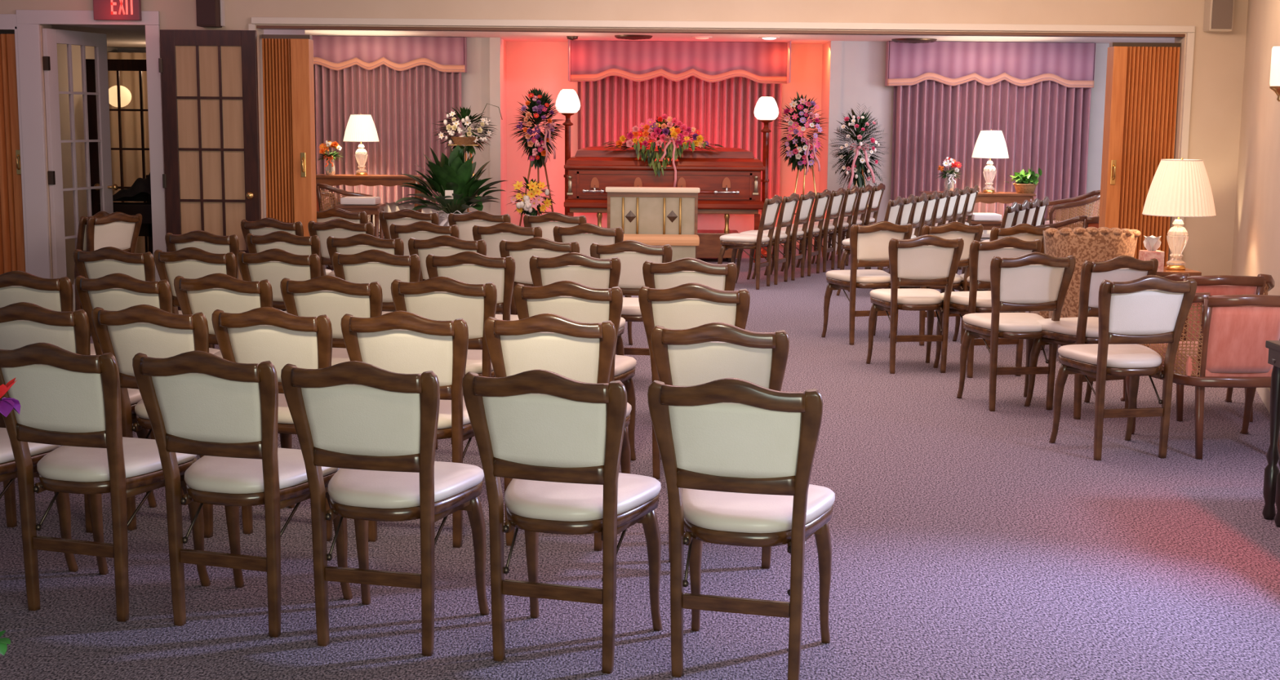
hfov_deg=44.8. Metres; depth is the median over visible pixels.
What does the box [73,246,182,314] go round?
folding chair
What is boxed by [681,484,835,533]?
seat cushion
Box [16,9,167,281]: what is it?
trim
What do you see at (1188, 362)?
seat cushion
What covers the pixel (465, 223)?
folding chair
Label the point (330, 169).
bouquet
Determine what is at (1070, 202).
armchair
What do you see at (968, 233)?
folding chair
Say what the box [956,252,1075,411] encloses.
folding chair
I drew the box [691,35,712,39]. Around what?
recessed light
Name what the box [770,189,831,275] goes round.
folding chair
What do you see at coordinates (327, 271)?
seat cushion
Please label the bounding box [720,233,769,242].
seat cushion
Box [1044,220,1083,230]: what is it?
seat cushion
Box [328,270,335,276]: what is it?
seat cushion
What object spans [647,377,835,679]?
folding chair
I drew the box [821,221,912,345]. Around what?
folding chair
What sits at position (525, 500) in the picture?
seat cushion
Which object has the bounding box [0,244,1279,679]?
floor
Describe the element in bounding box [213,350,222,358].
seat cushion
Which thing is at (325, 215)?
folding chair
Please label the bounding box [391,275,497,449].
folding chair
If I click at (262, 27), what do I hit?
trim
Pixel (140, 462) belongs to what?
seat cushion
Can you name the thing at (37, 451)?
seat cushion
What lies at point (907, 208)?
folding chair
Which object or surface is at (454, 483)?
seat cushion
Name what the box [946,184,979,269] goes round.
folding chair
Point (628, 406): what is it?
seat cushion
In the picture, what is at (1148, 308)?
folding chair
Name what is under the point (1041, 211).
folding chair
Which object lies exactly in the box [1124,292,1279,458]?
armchair
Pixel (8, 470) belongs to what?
folding chair
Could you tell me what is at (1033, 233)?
folding chair
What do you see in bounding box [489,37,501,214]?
trim
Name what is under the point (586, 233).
folding chair
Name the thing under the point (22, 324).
folding chair
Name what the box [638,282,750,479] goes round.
folding chair
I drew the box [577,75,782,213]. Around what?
curtain
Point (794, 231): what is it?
seat cushion
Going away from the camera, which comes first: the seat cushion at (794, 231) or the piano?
the piano
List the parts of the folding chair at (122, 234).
leg, panel, rail, rail, leg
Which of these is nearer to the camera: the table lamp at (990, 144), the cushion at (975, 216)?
the cushion at (975, 216)
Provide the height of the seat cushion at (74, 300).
0.426 m
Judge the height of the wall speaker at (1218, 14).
0.420 m
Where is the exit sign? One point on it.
(104, 10)
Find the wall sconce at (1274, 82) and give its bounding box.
[1269,46,1279,101]
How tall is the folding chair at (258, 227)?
0.876 m
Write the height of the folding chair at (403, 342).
0.876 m
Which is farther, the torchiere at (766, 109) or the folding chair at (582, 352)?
the torchiere at (766, 109)
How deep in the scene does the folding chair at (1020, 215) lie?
13.26 m
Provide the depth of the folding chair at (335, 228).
10.45 m
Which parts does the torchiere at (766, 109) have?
glass globe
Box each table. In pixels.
[315,173,423,212]
[919,191,1035,204]
[1155,266,1201,276]
[1262,340,1279,527]
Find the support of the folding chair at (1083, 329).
on the floor
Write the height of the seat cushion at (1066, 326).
0.063 m
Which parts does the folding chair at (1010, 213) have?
leg, leg, panel, leg, rail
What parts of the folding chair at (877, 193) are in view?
leg, leg, rail, panel, leg, rail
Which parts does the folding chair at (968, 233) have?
rail, leg, seat frame, panel, rail, rail, leg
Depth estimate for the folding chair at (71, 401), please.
4.73 m
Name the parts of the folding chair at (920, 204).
leg, rail, panel, leg, rail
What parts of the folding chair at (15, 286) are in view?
rail, panel, leg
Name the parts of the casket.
moulding, panel moulding, lid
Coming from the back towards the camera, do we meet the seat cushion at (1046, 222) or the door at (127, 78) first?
the seat cushion at (1046, 222)
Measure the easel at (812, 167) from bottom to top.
1.240 m
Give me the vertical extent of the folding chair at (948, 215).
0.902 m
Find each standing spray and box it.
[509,87,567,169]
[776,91,828,174]
[829,103,887,189]
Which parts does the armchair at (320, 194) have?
leg, cane panel, arm, cane panel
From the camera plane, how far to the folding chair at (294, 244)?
9.25 m
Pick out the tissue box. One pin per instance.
(1151, 243)
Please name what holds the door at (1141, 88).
in the wall at (1219, 57)
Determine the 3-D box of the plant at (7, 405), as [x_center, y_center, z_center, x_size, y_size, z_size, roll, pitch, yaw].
[-1.438,0.489,3.074,0.376,1.228,0.340,7,10,39]
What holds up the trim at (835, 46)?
attached to the wall at (526, 66)
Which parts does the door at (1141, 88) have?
lead post, handle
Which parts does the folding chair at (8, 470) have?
rail, seat frame, leg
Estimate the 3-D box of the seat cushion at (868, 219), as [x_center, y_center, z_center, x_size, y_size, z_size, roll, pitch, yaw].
[2.439,-1.372,17.548,0.426,0.063,0.452,4,9,22]
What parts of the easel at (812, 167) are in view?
leg, leg, leg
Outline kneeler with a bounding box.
[604,186,700,261]
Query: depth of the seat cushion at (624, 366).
6.87 m
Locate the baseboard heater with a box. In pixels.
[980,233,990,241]
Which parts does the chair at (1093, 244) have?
arm, seat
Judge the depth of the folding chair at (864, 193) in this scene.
16.96 m
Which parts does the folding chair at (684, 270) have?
leg, rail, panel, leg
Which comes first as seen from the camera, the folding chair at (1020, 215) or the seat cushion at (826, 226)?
the folding chair at (1020, 215)
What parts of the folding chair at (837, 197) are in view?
leg, leg, seat frame, leg, rail, panel, leg, rail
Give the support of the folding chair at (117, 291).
on the floor
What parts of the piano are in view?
panel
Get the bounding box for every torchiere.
[555,88,580,215]
[753,96,778,257]
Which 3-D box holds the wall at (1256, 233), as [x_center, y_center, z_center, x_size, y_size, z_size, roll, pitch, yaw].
[3.609,-0.780,6.932,0.772,2.750,8.960,1,8,7]
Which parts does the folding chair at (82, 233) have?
leg, panel, rail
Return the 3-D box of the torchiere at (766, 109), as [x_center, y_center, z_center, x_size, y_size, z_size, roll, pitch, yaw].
[1.430,-1.859,17.733,0.300,1.821,0.300,1,8,0]
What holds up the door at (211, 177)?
in the wall at (1219, 57)
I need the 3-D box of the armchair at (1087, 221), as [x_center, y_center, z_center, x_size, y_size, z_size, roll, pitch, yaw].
[3.804,-0.702,13.463,0.693,0.796,0.664,-3,9,-26]
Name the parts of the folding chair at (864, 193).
leg, leg, rail, panel, leg, rail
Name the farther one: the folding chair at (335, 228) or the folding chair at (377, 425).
the folding chair at (335, 228)
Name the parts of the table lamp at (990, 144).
lamp shade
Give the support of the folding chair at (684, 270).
on the floor
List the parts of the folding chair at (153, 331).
leg, rail, rail, seat frame, rail, panel, leg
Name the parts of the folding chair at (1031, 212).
leg, panel, leg, rail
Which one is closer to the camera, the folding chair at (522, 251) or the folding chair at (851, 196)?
the folding chair at (522, 251)
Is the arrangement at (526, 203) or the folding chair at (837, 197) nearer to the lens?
the folding chair at (837, 197)
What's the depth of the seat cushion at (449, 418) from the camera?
5.60 m
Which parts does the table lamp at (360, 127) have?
lamp shade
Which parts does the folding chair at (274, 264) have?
leg, rail, panel, rail, leg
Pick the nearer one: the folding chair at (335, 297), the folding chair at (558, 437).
the folding chair at (558, 437)
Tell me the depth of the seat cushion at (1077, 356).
7.24 m
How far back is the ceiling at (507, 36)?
17.82 m
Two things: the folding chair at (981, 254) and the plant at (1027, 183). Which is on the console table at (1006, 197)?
the plant at (1027, 183)
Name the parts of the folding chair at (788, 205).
leg, leg, seat frame, leg, rail, panel, leg, rail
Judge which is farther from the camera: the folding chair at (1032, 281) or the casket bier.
the casket bier
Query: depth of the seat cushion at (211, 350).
7.05 m
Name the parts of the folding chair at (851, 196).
leg, leg, seat frame, leg, rail, panel, leg, rail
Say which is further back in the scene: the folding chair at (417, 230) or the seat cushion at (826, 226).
the seat cushion at (826, 226)
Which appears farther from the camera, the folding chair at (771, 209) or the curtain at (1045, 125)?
the curtain at (1045, 125)
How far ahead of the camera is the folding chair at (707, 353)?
5.26 m
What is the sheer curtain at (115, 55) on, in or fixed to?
hanging from the wall at (301, 32)
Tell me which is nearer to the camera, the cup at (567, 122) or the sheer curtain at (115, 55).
the sheer curtain at (115, 55)
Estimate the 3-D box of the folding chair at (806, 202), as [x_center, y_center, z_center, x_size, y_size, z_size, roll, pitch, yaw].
[1.435,-1.045,15.382,0.535,0.876,0.472,4,9,22]
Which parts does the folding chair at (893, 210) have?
leg, seat frame, leg, panel, leg, rail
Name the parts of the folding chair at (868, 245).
leg, rail, leg, seat frame, rail, leg, panel, rail, leg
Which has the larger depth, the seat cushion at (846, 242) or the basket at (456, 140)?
the basket at (456, 140)
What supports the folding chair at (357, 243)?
on the floor
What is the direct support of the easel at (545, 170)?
on the floor
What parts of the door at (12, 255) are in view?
handle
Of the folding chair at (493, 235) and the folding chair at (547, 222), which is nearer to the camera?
the folding chair at (493, 235)
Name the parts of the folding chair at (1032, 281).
leg, rail, leg, seat frame, rail, leg, panel, rail, leg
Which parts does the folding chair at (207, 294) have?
leg, rail, rail, panel, leg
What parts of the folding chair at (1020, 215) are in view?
leg, panel, rail, leg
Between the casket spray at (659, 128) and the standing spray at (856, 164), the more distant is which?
the standing spray at (856, 164)
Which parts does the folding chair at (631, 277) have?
leg, rail, rail, panel, seat frame, leg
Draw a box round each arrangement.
[431,102,502,154]
[508,176,555,215]
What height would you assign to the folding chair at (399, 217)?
0.876 m
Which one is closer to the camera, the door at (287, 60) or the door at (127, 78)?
the door at (287, 60)
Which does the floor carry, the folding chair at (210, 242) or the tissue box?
the folding chair at (210, 242)
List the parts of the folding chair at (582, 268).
leg, rail, panel, leg, leg, seat frame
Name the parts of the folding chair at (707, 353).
leg, rail, panel, leg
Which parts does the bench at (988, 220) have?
frame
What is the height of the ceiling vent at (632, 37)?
0.046 m
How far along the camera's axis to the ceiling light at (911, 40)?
17.76 m
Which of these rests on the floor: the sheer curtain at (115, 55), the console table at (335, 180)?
the console table at (335, 180)
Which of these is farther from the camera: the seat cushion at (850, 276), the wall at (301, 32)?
the wall at (301, 32)
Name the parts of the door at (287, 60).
handle, lead post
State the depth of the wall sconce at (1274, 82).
7.72 m
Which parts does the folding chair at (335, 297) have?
leg, rail, panel, rail, leg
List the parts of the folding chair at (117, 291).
leg, rail, panel, leg, leg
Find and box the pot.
[436,211,469,226]
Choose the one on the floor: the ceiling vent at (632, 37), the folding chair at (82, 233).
the folding chair at (82, 233)
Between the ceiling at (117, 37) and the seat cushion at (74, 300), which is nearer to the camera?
the seat cushion at (74, 300)
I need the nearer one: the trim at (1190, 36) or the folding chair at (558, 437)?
the folding chair at (558, 437)
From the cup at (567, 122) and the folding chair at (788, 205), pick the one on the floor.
the folding chair at (788, 205)
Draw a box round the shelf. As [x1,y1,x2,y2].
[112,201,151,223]
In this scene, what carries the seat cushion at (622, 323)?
on the folding chair at (582, 268)
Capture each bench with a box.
[335,195,386,239]
[964,213,1002,230]
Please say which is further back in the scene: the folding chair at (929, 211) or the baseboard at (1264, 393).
the folding chair at (929, 211)
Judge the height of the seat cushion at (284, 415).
0.063 m
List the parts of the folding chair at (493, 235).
leg, rail, panel, leg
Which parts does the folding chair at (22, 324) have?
leg, rail, panel, leg, seat frame, leg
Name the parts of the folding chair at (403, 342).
leg, rail, panel, rail, seat frame, leg, rail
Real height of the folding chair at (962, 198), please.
0.902 m
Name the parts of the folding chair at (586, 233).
leg, rail, panel, leg, leg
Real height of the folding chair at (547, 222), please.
0.876 m
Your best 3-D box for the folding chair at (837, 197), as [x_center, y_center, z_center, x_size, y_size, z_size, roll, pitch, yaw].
[1.848,-1.163,16.245,0.535,0.876,0.472,4,9,22]
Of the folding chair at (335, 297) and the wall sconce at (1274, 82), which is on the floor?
the folding chair at (335, 297)
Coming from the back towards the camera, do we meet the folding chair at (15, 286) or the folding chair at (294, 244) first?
the folding chair at (294, 244)
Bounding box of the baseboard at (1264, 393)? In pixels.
[1256,387,1270,412]
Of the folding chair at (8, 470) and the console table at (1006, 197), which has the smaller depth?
the folding chair at (8, 470)
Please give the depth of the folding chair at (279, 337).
5.58 m
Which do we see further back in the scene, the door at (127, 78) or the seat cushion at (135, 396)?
the door at (127, 78)
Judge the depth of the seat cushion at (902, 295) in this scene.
9.65 m
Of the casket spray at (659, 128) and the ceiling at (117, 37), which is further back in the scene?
the casket spray at (659, 128)
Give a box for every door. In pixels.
[0,29,26,275]
[42,28,118,293]
[107,58,150,253]
[158,29,261,310]
[261,34,316,236]
[1098,42,1181,266]
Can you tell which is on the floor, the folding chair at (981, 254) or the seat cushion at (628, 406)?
the folding chair at (981, 254)
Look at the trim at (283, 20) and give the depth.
11.16 m
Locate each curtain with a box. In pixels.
[106,52,146,59]
[313,64,462,204]
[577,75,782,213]
[890,80,1091,220]
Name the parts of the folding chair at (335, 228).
leg, rail, rail, panel, leg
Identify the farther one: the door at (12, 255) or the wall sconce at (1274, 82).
the door at (12, 255)
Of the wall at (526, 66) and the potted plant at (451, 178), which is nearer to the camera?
the potted plant at (451, 178)
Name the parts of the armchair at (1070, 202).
cane panel, arm, cane panel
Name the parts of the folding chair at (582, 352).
leg, rail, panel, leg, leg, seat frame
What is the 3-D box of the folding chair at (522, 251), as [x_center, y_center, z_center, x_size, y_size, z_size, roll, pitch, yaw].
[-0.553,-0.195,9.248,0.472,0.876,0.535,2,8,8]
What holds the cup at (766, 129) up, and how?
on the torchiere at (766, 109)
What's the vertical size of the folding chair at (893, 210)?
0.902 m
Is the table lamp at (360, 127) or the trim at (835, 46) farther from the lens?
the trim at (835, 46)
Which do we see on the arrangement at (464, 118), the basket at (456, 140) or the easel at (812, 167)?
the basket at (456, 140)
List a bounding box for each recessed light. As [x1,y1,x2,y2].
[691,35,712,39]
[758,35,779,39]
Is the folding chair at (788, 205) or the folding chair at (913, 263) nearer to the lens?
the folding chair at (913, 263)
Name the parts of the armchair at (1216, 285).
leg, arm, leg, rail, leg, leg, cane panel, arm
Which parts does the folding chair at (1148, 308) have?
leg, rail, leg, seat frame, leg, rail, panel, rail, rail, leg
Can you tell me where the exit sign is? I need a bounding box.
[93,0,142,20]
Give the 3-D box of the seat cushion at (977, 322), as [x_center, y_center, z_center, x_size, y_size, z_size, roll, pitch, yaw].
[2.046,-0.101,8.540,0.452,0.063,0.426,-1,8,-9]
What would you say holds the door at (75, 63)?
in the wall at (1219, 57)
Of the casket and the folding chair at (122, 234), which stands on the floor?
the folding chair at (122, 234)
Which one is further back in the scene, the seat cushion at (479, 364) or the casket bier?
the casket bier
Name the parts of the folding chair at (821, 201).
leg, leg, seat frame, leg, rail, panel, leg, rail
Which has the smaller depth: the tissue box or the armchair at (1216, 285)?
the armchair at (1216, 285)
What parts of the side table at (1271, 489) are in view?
leg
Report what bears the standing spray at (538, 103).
on the easel at (545, 170)
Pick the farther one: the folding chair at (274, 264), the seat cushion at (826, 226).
the seat cushion at (826, 226)
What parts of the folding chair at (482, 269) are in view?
leg, rail, panel, rail, leg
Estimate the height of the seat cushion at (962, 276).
0.063 m
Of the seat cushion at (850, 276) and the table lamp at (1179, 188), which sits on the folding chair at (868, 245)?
the seat cushion at (850, 276)
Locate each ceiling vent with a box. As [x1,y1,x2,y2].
[566,35,578,39]
[614,34,652,39]
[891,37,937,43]
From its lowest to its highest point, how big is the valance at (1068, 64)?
0.524 m
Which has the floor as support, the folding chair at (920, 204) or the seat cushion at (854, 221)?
the folding chair at (920, 204)
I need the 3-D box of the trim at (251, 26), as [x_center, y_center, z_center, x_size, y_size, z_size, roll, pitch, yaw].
[-2.807,-1.186,11.336,0.045,2.204,0.023,1,8,0]
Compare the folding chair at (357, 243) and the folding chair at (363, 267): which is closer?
the folding chair at (363, 267)
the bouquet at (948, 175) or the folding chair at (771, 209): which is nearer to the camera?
the folding chair at (771, 209)
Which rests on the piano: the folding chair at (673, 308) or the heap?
the heap
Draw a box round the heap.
[112,172,151,201]
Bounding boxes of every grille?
[195,0,215,24]
[1211,0,1233,28]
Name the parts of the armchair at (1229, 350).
leg, cane panel, arm, leg, seat rail, rail, leg, leg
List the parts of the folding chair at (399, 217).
leg, rail, panel, leg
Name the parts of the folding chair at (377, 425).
leg, rail, rail, panel, leg, rail, seat frame, leg, rail, leg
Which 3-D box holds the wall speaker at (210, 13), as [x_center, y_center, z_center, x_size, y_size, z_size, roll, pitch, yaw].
[-3.071,-2.451,11.080,0.160,0.420,0.176,1,8,0]
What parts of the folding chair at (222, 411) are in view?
leg, rail, rail, panel, rail, leg, seat frame, leg, rail, leg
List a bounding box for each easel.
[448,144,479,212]
[519,160,553,226]
[794,149,822,257]
[835,168,868,254]
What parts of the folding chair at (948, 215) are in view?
leg, rail, panel, leg, rail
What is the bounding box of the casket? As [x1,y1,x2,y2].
[564,146,765,209]
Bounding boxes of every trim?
[0,13,27,272]
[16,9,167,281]
[248,23,255,30]
[251,17,1195,32]
[256,25,1185,37]
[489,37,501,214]
[826,40,841,250]
[1176,32,1195,259]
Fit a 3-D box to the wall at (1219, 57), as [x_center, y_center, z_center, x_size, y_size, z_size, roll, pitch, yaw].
[-0.887,-1.456,11.420,12.200,2.750,0.220,1,8,0]
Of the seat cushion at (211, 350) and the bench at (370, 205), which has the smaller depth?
the seat cushion at (211, 350)
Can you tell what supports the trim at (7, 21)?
attached to the wall at (1219, 57)
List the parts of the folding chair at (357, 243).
leg, rail, panel, leg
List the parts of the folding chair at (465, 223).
leg, rail, panel, leg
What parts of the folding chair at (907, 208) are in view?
leg, panel, rail, leg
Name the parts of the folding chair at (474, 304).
leg, leg, rail, panel, rail, seat frame, leg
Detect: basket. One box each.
[450,136,479,144]
[1013,182,1038,193]
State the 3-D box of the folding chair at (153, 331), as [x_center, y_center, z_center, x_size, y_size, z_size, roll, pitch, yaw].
[-1.711,0.273,5.867,0.472,0.876,0.535,3,8,16]
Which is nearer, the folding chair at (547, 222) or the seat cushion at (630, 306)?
the seat cushion at (630, 306)
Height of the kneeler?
0.879 m
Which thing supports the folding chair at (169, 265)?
on the floor
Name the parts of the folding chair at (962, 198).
leg, rail, panel, leg, rail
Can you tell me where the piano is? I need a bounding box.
[112,174,153,255]
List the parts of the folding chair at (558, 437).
leg, rail, leg, rail, panel, rail, seat frame, leg, rail, leg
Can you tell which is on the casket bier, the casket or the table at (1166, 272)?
the casket
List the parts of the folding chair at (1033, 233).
leg, seat frame, leg, panel, rail, leg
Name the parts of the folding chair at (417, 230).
leg, rail, panel, leg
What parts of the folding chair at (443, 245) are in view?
leg, rail, panel, leg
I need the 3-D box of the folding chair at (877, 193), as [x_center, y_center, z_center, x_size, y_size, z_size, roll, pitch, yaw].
[2.466,-1.341,17.541,0.535,0.876,0.472,4,9,22]
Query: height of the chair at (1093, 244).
0.891 m
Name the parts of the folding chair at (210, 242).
leg, rail, panel, leg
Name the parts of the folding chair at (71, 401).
leg, rail, rail, panel, rail, leg, leg, seat frame, rail, leg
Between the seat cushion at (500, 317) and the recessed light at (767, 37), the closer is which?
the seat cushion at (500, 317)
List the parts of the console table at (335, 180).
leg, leg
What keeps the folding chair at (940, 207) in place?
on the floor
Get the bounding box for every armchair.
[315,182,374,228]
[1035,215,1098,230]
[1042,190,1100,230]
[1120,273,1275,422]
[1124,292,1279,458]
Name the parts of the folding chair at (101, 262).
leg, rail, panel, leg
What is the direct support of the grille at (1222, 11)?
attached to the wall speaker at (1218, 14)
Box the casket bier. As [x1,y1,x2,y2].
[568,207,759,262]
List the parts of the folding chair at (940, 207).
leg, rail, panel, leg, rail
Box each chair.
[0,271,95,355]
[0,302,156,533]
[0,342,210,622]
[0,427,78,572]
[72,211,115,311]
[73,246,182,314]
[75,272,219,439]
[86,211,142,336]
[91,304,213,537]
[132,350,352,637]
[153,247,236,347]
[164,230,239,348]
[173,272,272,358]
[211,306,332,541]
[236,248,320,312]
[240,217,331,310]
[245,231,320,311]
[280,275,382,365]
[280,360,489,656]
[307,218,374,276]
[316,208,367,271]
[326,233,404,311]
[331,248,420,315]
[340,311,501,547]
[378,208,439,239]
[389,221,458,255]
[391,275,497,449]
[408,235,501,314]
[425,251,519,320]
[448,210,511,314]
[462,369,662,674]
[472,222,542,257]
[484,313,631,551]
[499,236,579,315]
[513,280,636,460]
[523,212,586,248]
[528,252,625,355]
[553,222,632,345]
[590,240,672,355]
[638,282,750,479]
[642,257,737,298]
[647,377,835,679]
[650,322,789,568]
[717,195,782,289]
[735,192,799,284]
[751,191,815,280]
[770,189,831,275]
[787,187,845,272]
[804,186,859,268]
[815,184,872,263]
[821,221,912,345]
[829,182,885,260]
[835,195,903,295]
[857,194,916,269]
[866,234,964,373]
[868,192,928,269]
[888,221,982,346]
[911,191,939,236]
[912,189,950,230]
[933,236,1041,377]
[934,186,970,231]
[934,187,960,226]
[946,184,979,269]
[951,201,1019,291]
[952,223,1050,349]
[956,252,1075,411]
[982,198,1039,241]
[1013,200,1030,226]
[1024,255,1158,419]
[1030,226,1141,353]
[1032,195,1049,226]
[1048,275,1196,460]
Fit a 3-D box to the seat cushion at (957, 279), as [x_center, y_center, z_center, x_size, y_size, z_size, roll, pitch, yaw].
[2.077,-0.450,11.008,0.452,0.063,0.426,-2,8,-18]
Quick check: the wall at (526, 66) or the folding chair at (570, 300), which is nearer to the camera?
the folding chair at (570, 300)
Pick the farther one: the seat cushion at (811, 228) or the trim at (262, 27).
the seat cushion at (811, 228)
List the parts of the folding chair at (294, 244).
leg, rail, panel, leg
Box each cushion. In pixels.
[0,427,61,463]
[36,436,196,481]
[72,281,75,311]
[90,343,95,355]
[127,387,142,404]
[134,400,149,419]
[184,448,340,493]
[208,347,219,354]
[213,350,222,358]
[277,393,293,423]
[324,268,331,275]
[327,461,484,508]
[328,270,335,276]
[331,347,350,365]
[340,195,380,204]
[437,395,470,429]
[465,349,493,374]
[494,314,519,320]
[504,472,661,521]
[614,355,636,376]
[618,317,625,328]
[621,297,641,315]
[626,402,631,416]
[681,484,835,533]
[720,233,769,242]
[739,230,786,239]
[764,226,804,235]
[782,224,819,232]
[791,222,834,230]
[808,219,848,226]
[824,217,862,224]
[825,269,890,283]
[839,215,875,222]
[842,238,849,245]
[869,288,942,304]
[940,290,991,307]
[953,273,961,283]
[959,273,969,282]
[962,312,1044,332]
[971,213,1001,221]
[1035,316,1098,337]
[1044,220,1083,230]
[1057,343,1162,368]
[1150,341,1272,377]
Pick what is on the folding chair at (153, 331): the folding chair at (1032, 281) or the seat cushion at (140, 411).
the seat cushion at (140, 411)
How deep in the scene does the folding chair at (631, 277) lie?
8.83 m
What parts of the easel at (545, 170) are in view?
leg, leg, leg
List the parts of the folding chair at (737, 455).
leg, rail, leg, rail, panel, rail, seat frame, rail, leg, leg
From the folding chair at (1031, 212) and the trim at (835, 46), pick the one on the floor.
the folding chair at (1031, 212)
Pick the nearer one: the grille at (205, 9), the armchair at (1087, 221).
the grille at (205, 9)
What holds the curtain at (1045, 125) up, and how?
hanging from the wall at (526, 66)
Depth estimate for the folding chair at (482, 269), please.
7.97 m
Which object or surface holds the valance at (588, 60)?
hanging from the ceiling at (507, 36)
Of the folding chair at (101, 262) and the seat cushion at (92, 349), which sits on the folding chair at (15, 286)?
the seat cushion at (92, 349)
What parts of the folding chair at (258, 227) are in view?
leg, rail, panel, leg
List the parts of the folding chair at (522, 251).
leg, rail, rail, panel, leg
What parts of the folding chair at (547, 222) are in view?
leg, rail, panel, leg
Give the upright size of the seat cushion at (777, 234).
0.063 m
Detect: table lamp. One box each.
[342,113,379,175]
[971,128,1008,192]
[1142,157,1216,270]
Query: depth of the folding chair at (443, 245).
9.04 m
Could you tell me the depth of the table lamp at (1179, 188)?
9.82 m
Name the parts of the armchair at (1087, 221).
cane panel, leg, rail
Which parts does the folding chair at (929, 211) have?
leg, rail, panel, leg, rail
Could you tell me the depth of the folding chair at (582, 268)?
7.96 m
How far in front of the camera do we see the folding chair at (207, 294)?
6.73 m
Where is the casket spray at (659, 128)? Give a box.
[600,113,723,186]
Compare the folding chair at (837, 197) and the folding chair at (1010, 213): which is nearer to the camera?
the folding chair at (1010, 213)
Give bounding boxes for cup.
[561,112,574,125]
[760,120,773,132]
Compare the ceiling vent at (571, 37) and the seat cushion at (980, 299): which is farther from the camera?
the ceiling vent at (571, 37)
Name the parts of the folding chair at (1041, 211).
leg, panel, leg, rail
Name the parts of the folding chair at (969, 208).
leg, rail, panel, leg, rail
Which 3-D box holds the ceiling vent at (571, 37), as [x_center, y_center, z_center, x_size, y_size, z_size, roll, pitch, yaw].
[-0.783,-3.495,17.962,0.140,0.046,0.140,1,8,0]
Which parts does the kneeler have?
brass rod, brass rod, panel, brass rod, brass rod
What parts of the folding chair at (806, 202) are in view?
leg, seat frame, leg, rail, panel, leg, rail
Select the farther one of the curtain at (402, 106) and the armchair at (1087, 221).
the curtain at (402, 106)
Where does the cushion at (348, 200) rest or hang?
on the bench at (370, 205)
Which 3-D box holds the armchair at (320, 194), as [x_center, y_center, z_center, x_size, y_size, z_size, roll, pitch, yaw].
[-3.320,-1.265,16.701,0.762,0.875,0.730,8,11,42]
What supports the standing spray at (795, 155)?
on the easel at (812, 167)
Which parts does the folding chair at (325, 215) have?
seat frame, panel, rail, leg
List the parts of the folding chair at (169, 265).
leg, rail, rail, panel, leg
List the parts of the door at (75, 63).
glass pane, knob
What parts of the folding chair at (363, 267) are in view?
leg, rail, panel, rail, leg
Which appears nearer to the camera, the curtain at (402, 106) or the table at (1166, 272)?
the table at (1166, 272)
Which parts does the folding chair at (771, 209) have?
leg, leg, rail, seat frame, leg, rail, panel, leg, rail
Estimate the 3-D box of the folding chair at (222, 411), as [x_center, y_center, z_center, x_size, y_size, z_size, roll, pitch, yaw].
[-1.206,0.432,4.779,0.472,0.876,0.535,3,8,17]
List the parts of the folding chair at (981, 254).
leg, rail, leg, seat frame, rail, panel, rail, leg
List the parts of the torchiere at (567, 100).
glass globe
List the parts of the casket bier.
post, brass leg, brass leg, post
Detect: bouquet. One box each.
[315,140,342,175]
[936,156,961,191]
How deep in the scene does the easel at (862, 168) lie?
18.24 m
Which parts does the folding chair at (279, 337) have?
leg, rail, panel, rail, seat frame, leg, leg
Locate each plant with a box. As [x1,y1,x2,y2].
[0,377,20,655]
[394,145,506,226]
[1005,166,1041,193]
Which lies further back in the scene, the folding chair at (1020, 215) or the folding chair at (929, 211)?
the folding chair at (929, 211)
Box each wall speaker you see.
[195,0,225,27]
[1203,0,1234,31]
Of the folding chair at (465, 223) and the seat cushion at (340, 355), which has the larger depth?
the folding chair at (465, 223)
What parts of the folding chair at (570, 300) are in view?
leg, rail, panel, leg, seat frame, leg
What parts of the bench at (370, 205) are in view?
frame, leg, leg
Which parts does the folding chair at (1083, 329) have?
leg, rail, seat frame, leg, leg, rail, panel, rail, leg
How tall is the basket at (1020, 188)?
0.110 m
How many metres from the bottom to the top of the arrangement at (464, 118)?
0.615 m
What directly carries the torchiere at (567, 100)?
on the floor
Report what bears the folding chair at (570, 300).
on the floor
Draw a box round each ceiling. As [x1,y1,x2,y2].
[9,25,146,48]
[305,29,1174,44]
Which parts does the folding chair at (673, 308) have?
leg, rail, panel, leg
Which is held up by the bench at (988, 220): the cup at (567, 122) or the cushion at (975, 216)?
the cushion at (975, 216)
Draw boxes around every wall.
[0,0,1248,278]
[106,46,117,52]
[117,29,305,53]
[323,37,1109,250]
[1231,0,1279,295]
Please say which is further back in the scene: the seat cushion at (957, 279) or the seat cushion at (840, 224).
the seat cushion at (840, 224)
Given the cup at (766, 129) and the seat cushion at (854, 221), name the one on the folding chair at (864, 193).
the seat cushion at (854, 221)
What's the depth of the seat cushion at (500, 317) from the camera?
8.28 m
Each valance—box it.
[311,35,466,72]
[568,39,791,84]
[884,40,1096,88]
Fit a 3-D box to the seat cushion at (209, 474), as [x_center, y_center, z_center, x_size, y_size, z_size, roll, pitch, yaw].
[-1.197,0.398,4.803,0.452,0.063,0.426,3,8,17]
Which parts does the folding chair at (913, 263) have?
leg, rail, leg, seat frame, rail, panel, rail, leg, leg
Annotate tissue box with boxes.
[1138,235,1164,271]
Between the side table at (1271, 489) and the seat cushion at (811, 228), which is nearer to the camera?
the side table at (1271, 489)
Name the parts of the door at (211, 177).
glass pane, knob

